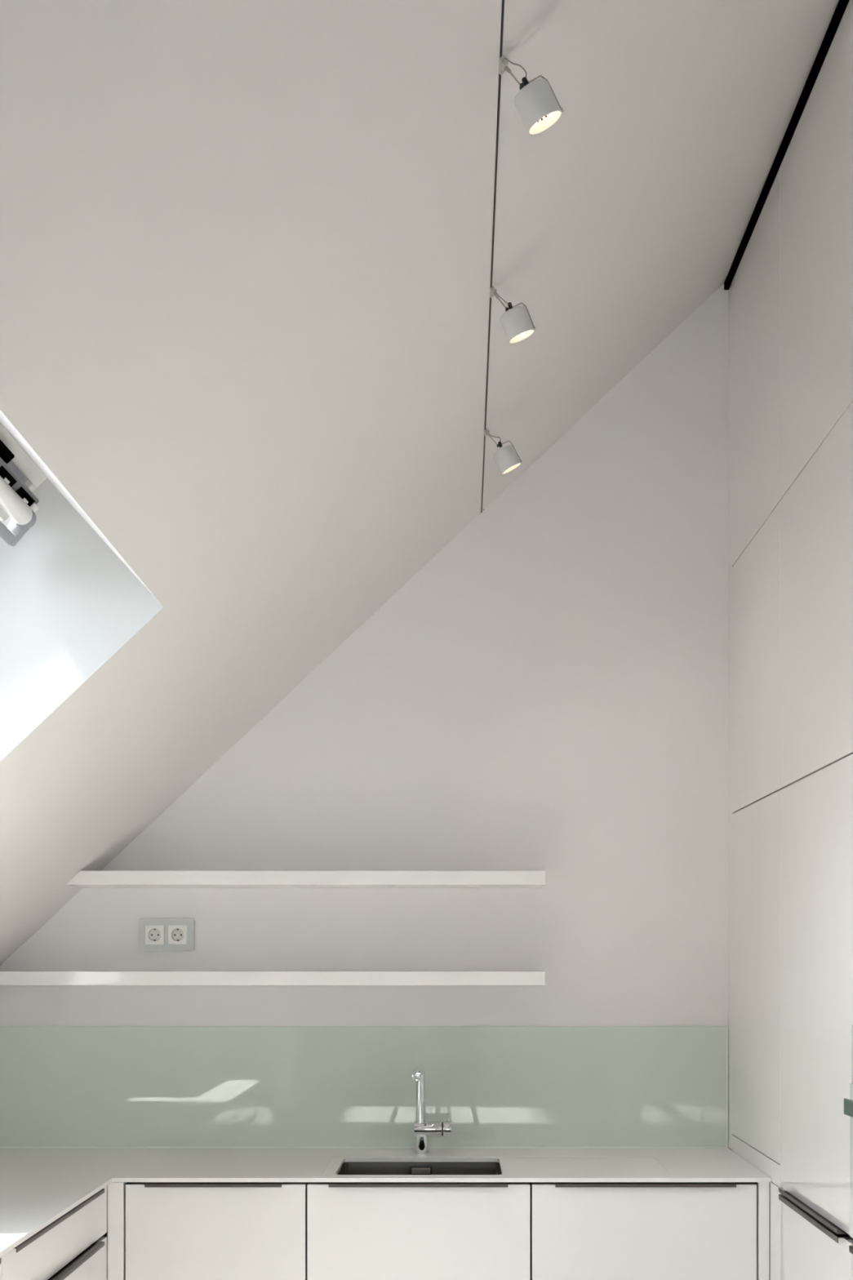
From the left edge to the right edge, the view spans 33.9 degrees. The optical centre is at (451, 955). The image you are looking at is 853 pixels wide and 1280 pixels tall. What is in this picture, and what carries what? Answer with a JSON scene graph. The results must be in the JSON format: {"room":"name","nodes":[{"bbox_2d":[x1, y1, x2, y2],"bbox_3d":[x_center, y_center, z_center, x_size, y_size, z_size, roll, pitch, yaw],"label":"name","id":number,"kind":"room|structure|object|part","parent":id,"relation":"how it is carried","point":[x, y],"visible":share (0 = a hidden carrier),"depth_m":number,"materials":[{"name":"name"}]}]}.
{"room":"attic kitchen","nodes":[
{"label":"attic kitchen","id":0,"kind":"room"},
{"bbox_2d":[0,283,731,1279],"bbox_3d":[-0.100,-0.953,4.275,3.600,5.100,0.150,0,0,0],"label":"wall","id":1,"kind":"structure","parent":0,"point":[548,692],"depth_m":4.20,"materials":[{"name":"paint"}]},
{"bbox_2d":[138,918,194,951],"bbox_3d":[-0.853,-0.061,4.194,0.165,0.097,0.010,0,0,0],"label":"wall socket","id":2,"kind":"object","parent":1,"relation":"attached to","point":[166,937],"visible":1,"depth_m":4.19,"materials":[{"name":"white plastic"}]},
{"bbox_2d":[0,970,545,985],"bbox_3d":[-0.570,0.066,4.103,1.678,0.040,0.193,0,0,0],"label":"wall shelf","id":3,"kind":"object","parent":1,"relation":"attached to","point":[6,977],"visible":1,"depth_m":4.01,"materials":[{"name":"white paint"}]},
{"bbox_2d":[66,871,545,888],"bbox_3d":[-0.417,-0.222,4.103,1.373,0.040,0.193,0,0,0],"label":"wall shelf","id":4,"kind":"object","parent":1,"relation":"attached to","point":[84,879],"visible":1,"depth_m":4.01,"materials":[{"name":"white paint"}]},
{"bbox_2d":[0,1026,728,1147],"bbox_3d":[-0.364,0.395,4.196,2.387,0.364,0.008,0,0,0],"label":"backsplash","id":5,"kind":"structure","parent":1,"relation":"attached to","point":[61,1086],"depth_m":4.19,"materials":[{"name":"green glass"}]},
{"bbox_2d":[0,0,839,965],"bbox_3d":[-0.527,-1.018,-1.225,2.702,2.584,10.950,0,0,0],"label":"ceiling","id":6,"kind":"structure","parent":0,"point":[245,245],"depth_m":2.43,"materials":[{"name":"paint"}]},
{"bbox_2d":[0,422,47,546],"bbox_3d":[-1.251,-0.578,2.280,0.909,0.861,1.061,0,0,0],"label":"window","id":7,"kind":"structure","parent":6,"relation":"attached to","point":[20,476],"depth_m":2.68,"materials":[{"name":"white paint"}]},
{"bbox_3d":[-0.867,-0.820,2.283,0.029,0.029,0.925,0,0,0],"label":"handle","id":8,"kind":"part","parent":7,"relation":"part of","materials":[{"name":"grey plastic"}]},
{"bbox_3d":[-0.843,-0.904,2.288,0.054,0.038,0.975,0,0,0],"label":"rail","id":9,"kind":"part","parent":7,"relation":"part of","materials":[{"name":"grey metal"}]},
{"bbox_3d":[-0.839,-0.893,2.771,0.038,0.038,0.032,0,0,0],"label":"rail","id":10,"kind":"part","parent":7,"relation":"part of","materials":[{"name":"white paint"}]},
{"bbox_2d":[0,409,163,760],"bbox_3d":[-1.143,-0.441,2.286,1.130,1.110,1.052,0,0,0],"label":"skylight recess","id":11,"kind":"structure","parent":6,"relation":"attached to","point":[69,601],"depth_m":2.81,"materials":[{"name":"white paint"}]},
{"bbox_2d":[480,0,505,513],"bbox_3d":[0.078,-1.315,2.398,0.014,0.042,3.596,0,0,0],"label":"track","id":12,"kind":"object","parent":6,"relation":"attached to","point":[502,2],"visible":1,"depth_m":2.47,"materials":[{"name":"black metal"}]},
{"bbox_2d":[484,428,522,474],"bbox_3d":[0.131,-1.270,3.531,0.096,0.109,0.060,0,0,0],"label":"spotlight","id":13,"kind":"object","parent":12,"relation":"attached to","point":[507,459],"visible":1,"depth_m":3.51,"materials":[{"name":"grey metal"}]},
{"bbox_3d":[0.122,-1.289,3.533,0.014,0.014,0.011,0,0,0],"label":"knob","id":14,"kind":"part","parent":13,"relation":"part of","materials":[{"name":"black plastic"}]},
{"bbox_2d":[489,285,535,343],"bbox_3d":[0.122,-1.268,2.769,0.092,0.110,0.060,0,0,0],"label":"spotlight","id":15,"kind":"object","parent":12,"relation":"attached to","point":[516,322],"visible":1,"depth_m":2.75,"materials":[{"name":"grey metal"}]},
{"bbox_3d":[0.115,-1.284,2.771,0.015,0.017,0.011,0,0,0],"label":"knob","id":16,"kind":"part","parent":15,"relation":"part of","materials":[{"name":"black plastic"}]},
{"bbox_2d":[498,54,563,135],"bbox_3d":[0.117,-1.264,2.053,0.095,0.109,0.060,0,0,0],"label":"spotlight","id":17,"kind":"object","parent":12,"relation":"attached to","point":[536,103],"visible":1,"depth_m":2.04,"materials":[{"name":"grey metal"}]},
{"bbox_3d":[0.095,-1.286,2.055,0.019,0.022,0.003,0,0,-5],"label":"arm","id":18,"kind":"part","parent":17,"relation":"part of","materials":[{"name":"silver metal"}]},
{"bbox_3d":[0.108,-1.281,2.055,0.014,0.016,0.011,0,0,0],"label":"knob","id":19,"kind":"part","parent":17,"relation":"part of","materials":[{"name":"black plastic"}]},
{"bbox_3d":[0.750,1.547,-1.200,5.300,0.100,11.200,0,0,0],"label":"floor","id":20,"kind":"structure","parent":0,"visible":0},
{"bbox_2d":[0,1256,1,1279],"bbox_3d":[-1.204,0.994,2.375,0.651,0.806,0.838,0,0,0],"label":"base cabinet","id":21,"kind":"object","parent":20,"relation":"on","point":[1,1256],"visible":0.75,"depth_m":2.79,"materials":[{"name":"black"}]},
{"bbox_2d":[1,1186,106,1279],"bbox_3d":[-1.204,0.994,3.221,0.651,0.806,0.850,0,0,0],"label":"base cabinet","id":22,"kind":"object","parent":20,"relation":"on","point":[72,1246],"visible":0.73,"depth_m":3.27,"materials":[{"name":"white laminate"}]},
{"bbox_3d":[-0.893,0.597,3.193,0.028,0.010,0.716,0,0,0],"label":"handle","id":23,"kind":"part","parent":22,"relation":"part of","materials":[{"name":"brown metal"}]},
{"bbox_3d":[-0.893,0.731,3.193,0.028,0.010,0.716,0,0,0],"label":"handle","id":24,"kind":"part","parent":22,"relation":"part of","materials":[{"name":"brown metal"}]},
{"bbox_3d":[-0.906,0.865,3.221,0.019,0.264,0.849,0,0,0],"label":"drawer","id":25,"kind":"part","parent":22,"relation":"part of","materials":[{"name":"white laminate"}]},
{"bbox_2d":[107,1182,124,1279],"bbox_3d":[-0.875,1.044,3.658,0.042,0.904,0.019,0,0,0],"label":"filler panel","id":26,"kind":"object","parent":20,"relation":"on","point":[116,1190],"visible":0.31,"depth_m":3.65,"materials":[{"name":"white laminate"}]},
{"bbox_2d":[125,1182,306,1279],"bbox_3d":[-0.615,0.995,3.900,0.474,0.805,0.540,0,0,0],"label":"base cabinet","id":27,"kind":"object","parent":20,"relation":"on","point":[175,1230],"visible":0.92,"depth_m":3.65,"materials":[{"name":"white laminate"}]},
{"bbox_3d":[-0.618,0.597,3.644,0.356,0.009,0.028,0,0,0],"label":"handle","id":28,"kind":"part","parent":27,"relation":"part of","materials":[{"name":"brown metal"}]},
{"bbox_2d":[306,1182,530,1279],"bbox_3d":[-0.085,0.995,3.900,0.586,0.805,0.540,0,0,0],"label":"base cabinet","id":29,"kind":"object","parent":20,"relation":"on","point":[356,1230],"visible":0.92,"depth_m":3.65,"materials":[{"name":"white laminate"}]},
{"bbox_3d":[-0.085,0.597,3.644,0.466,0.009,0.028,0,0,0],"label":"handle","id":30,"kind":"part","parent":29,"relation":"part of","materials":[{"name":"brown metal"}]},
{"bbox_2d":[530,1182,756,1279],"bbox_3d":[0.504,0.995,3.900,0.591,0.805,0.540,0,0,0],"label":"base cabinet","id":31,"kind":"object","parent":20,"relation":"on","point":[580,1230],"visible":0.91,"depth_m":3.65,"materials":[{"name":"white laminate"}]},
{"bbox_2d":[0,1147,771,1257],"bbox_3d":[-0.364,0.583,2.824,2.387,0.011,2.748,0,0,0],"label":"countertop","id":32,"kind":"structure","parent":31,"relation":"on","point":[38,1186],"depth_m":3.80,"materials":[{"name":"white stone"}]},
{"bbox_2d":[337,1161,502,1174],"bbox_3d":[-0.085,0.674,3.836,0.446,0.171,0.304,0,0,0],"label":"sink","id":33,"kind":"object","parent":32,"relation":"in","point":[348,1167],"visible":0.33,"depth_m":3.99,"materials":[{"name":"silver metal"}]},
{"bbox_3d":[-0.086,0.613,3.986,0.062,0.024,0.003,0,0,0],"label":"overflow plate","id":34,"kind":"part","parent":33,"relation":"part of","materials":[{"name":"black plastic"}]},
{"bbox_2d":[411,1063,451,1154],"bbox_3d":[-0.054,0.446,3.989,0.109,0.261,0.258,0,0,0],"label":"mixer tap","id":35,"kind":"object","parent":32,"relation":"on","point":[423,1130],"visible":1,"depth_m":4.07,"materials":[{"name":"silver metal"}]},
{"bbox_3d":[-0.092,0.331,3.979,0.028,0.030,0.238,0,0,1],"label":"spout","id":36,"kind":"part","parent":35,"relation":"part of","materials":[{"name":"silver metal"}]},
{"bbox_3d":[-0.008,0.475,4.101,0.008,0.033,0.033,0,0,0],"label":"lever","id":37,"kind":"part","parent":35,"relation":"part of","materials":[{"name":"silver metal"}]},
{"bbox_3d":[0.505,0.597,3.644,0.470,0.009,0.028,0,0,0],"label":"handle","id":38,"kind":"part","parent":31,"relation":"part of","materials":[{"name":"brown metal"}]},
{"bbox_2d":[728,167,786,1279],"bbox_3d":[1.140,-0.297,3.868,0.619,3.389,0.663,0,0,0],"label":"tall cabinet","id":39,"kind":"object","parent":20,"relation":"on","point":[756,500],"depth_m":3.82,"materials":[{"name":"white"}]},
{"bbox_3d":[0.841,-0.708,4.173,0.019,2.568,0.052,0,0,0],"label":"filler panel","id":40,"kind":"part","parent":39,"relation":"part of","materials":[{"name":"white laminate"}]},
{"bbox_3d":[0.840,0.056,3.841,0.019,0.945,0.610,0,0,0],"label":"door","id":41,"kind":"part","parent":39,"relation":"part of","materials":[{"name":"white paint"}]},
{"bbox_3d":[0.840,-1.571,3.841,0.019,0.842,0.610,0,0,0],"label":"door","id":42,"kind":"part","parent":39,"relation":"part of","materials":[{"name":"white paint"}]},
{"bbox_3d":[0.840,0.559,3.841,0.019,0.056,0.610,0,0,0],"label":"corner panel","id":43,"kind":"part","parent":39,"relation":"part of","materials":[{"name":"white laminate"}]},
{"bbox_3d":[0.840,-0.784,3.841,0.019,0.726,0.610,0,0,0],"label":"door","id":44,"kind":"part","parent":39,"relation":"part of","materials":[{"name":"white paint"}]},
{"bbox_3d":[0.840,0.991,3.591,0.019,0.803,0.110,0,0,0],"label":"panel","id":45,"kind":"part","parent":39,"relation":"part of","materials":[{"name":"white laminate"}]},
{"bbox_2d":[757,1182,769,1279],"bbox_3d":[0.816,1.043,3.657,0.028,0.906,0.020,0,0,0],"label":"filler panel","id":46,"kind":"object","parent":20,"relation":"on","point":[763,1188],"visible":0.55,"depth_m":3.65,"materials":[{"name":"white laminate"}]},
{"bbox_2d":[778,0,852,1279],"bbox_3d":[1.132,-0.297,3.220,0.636,3.389,0.628,0,0,0],"label":"tall cabinet","id":47,"kind":"object","parent":20,"relation":"on","point":[815,166],"visible":0.97,"depth_m":3.17,"materials":[{"name":"white"}]},
{"bbox_3d":[0.827,0.583,3.213,0.027,0.010,0.530,0,0,0],"label":"handle","id":48,"kind":"part","parent":47,"relation":"part of","materials":[{"name":"brown metal"}]},
{"bbox_3d":[0.827,0.600,3.213,0.027,0.013,0.530,0,0,0],"label":"handle","id":49,"kind":"part","parent":47,"relation":"part of","materials":[{"name":"brown metal"}]},
{"bbox_3d":[0.840,0.995,3.220,0.019,0.794,0.628,0,0,0],"label":"drawer","id":50,"kind":"part","parent":47,"relation":"part of","materials":[{"name":"white laminate"}]},
{"bbox_3d":[0.840,0.083,3.220,0.019,1.001,0.628,0,0,0],"label":"door","id":51,"kind":"part","parent":47,"relation":"part of","materials":[{"name":"white paint"}]},
{"bbox_3d":[0.840,-0.784,3.220,0.019,0.726,0.628,0,0,0],"label":"door","id":52,"kind":"part","parent":47,"relation":"part of","materials":[{"name":"white paint"}]},
{"bbox_3d":[0.840,-1.571,3.220,0.019,0.842,0.628,0,0,0],"label":"door","id":53,"kind":"part","parent":47,"relation":"part of","materials":[{"name":"white paint"}]},
{"bbox_2d":[848,0,852,1279],"bbox_3d":[1.132,-0.297,2.595,0.636,3.389,0.618,0,0,0],"label":"tall cabinet","id":54,"kind":"object","parent":20,"relation":"on","point":[851,1247],"visible":1,"depth_m":2.90,"materials":[{"name":"white"}]},
{"bbox_2d":[844,1027,852,1238],"bbox_3d":[0.823,0.366,2.595,0.051,0.432,0.612,0,0,0],"label":"oven","id":55,"kind":"object","parent":54,"relation":"in","point":[848,1103],"visible":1,"depth_m":2.89,"materials":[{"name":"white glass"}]},
{"bbox_3d":[0.812,0.306,2.595,0.029,0.032,0.500,0,0,0],"label":"handle","id":56,"kind":"part","parent":55,"relation":"part of","materials":[{"name":"grey metal"}]},
{"bbox_3d":[0.838,0.424,2.595,0.022,0.318,0.612,0,0,0],"label":"oven door","id":57,"kind":"part","parent":55,"relation":"part of","materials":[{"name":"white glass"}]},
{"bbox_3d":[0.839,0.203,2.595,0.020,0.106,0.612,0,0,0],"label":"control panel","id":58,"kind":"part","parent":55,"relation":"part of","materials":[{"name":"white glass"}]},
{"bbox_3d":[0.827,0.600,2.596,0.027,0.013,0.532,0,0,0],"label":"handle","id":59,"kind":"part","parent":54,"relation":"part of","materials":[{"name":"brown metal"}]},
{"bbox_3d":[0.840,0.995,2.595,0.019,0.794,0.618,0,0,0],"label":"drawer","id":60,"kind":"part","parent":54,"relation":"part of","materials":[{"name":"white laminate"}]},
{"bbox_3d":[0.840,-0.136,2.595,0.019,0.562,0.618,0,0,0],"label":"door","id":61,"kind":"part","parent":54,"relation":"part of","materials":[{"name":"white paint"}]},
{"bbox_3d":[0.840,-0.784,2.595,0.019,0.726,0.618,0,0,0],"label":"door","id":62,"kind":"part","parent":54,"relation":"part of","materials":[{"name":"white paint"}]},
{"bbox_3d":[0.840,-1.571,2.595,0.019,0.842,0.618,0,0,0],"label":"door","id":63,"kind":"part","parent":54,"relation":"part of","materials":[{"name":"white paint"}]},
{"bbox_3d":[1.210,-1.003,1.975,0.739,5.000,4.650,0,0,0],"label":"wall","id":64,"kind":"structure","parent":0,"visible":0},
{"bbox_2d":[724,0,849,289],"bbox_3d":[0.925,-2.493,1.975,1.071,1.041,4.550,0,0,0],"label":"trim","id":65,"kind":"structure","parent":64,"relation":"attached to","point":[842,6],"depth_m":3.74,"materials":[{"name":"black metal"}]}
]}

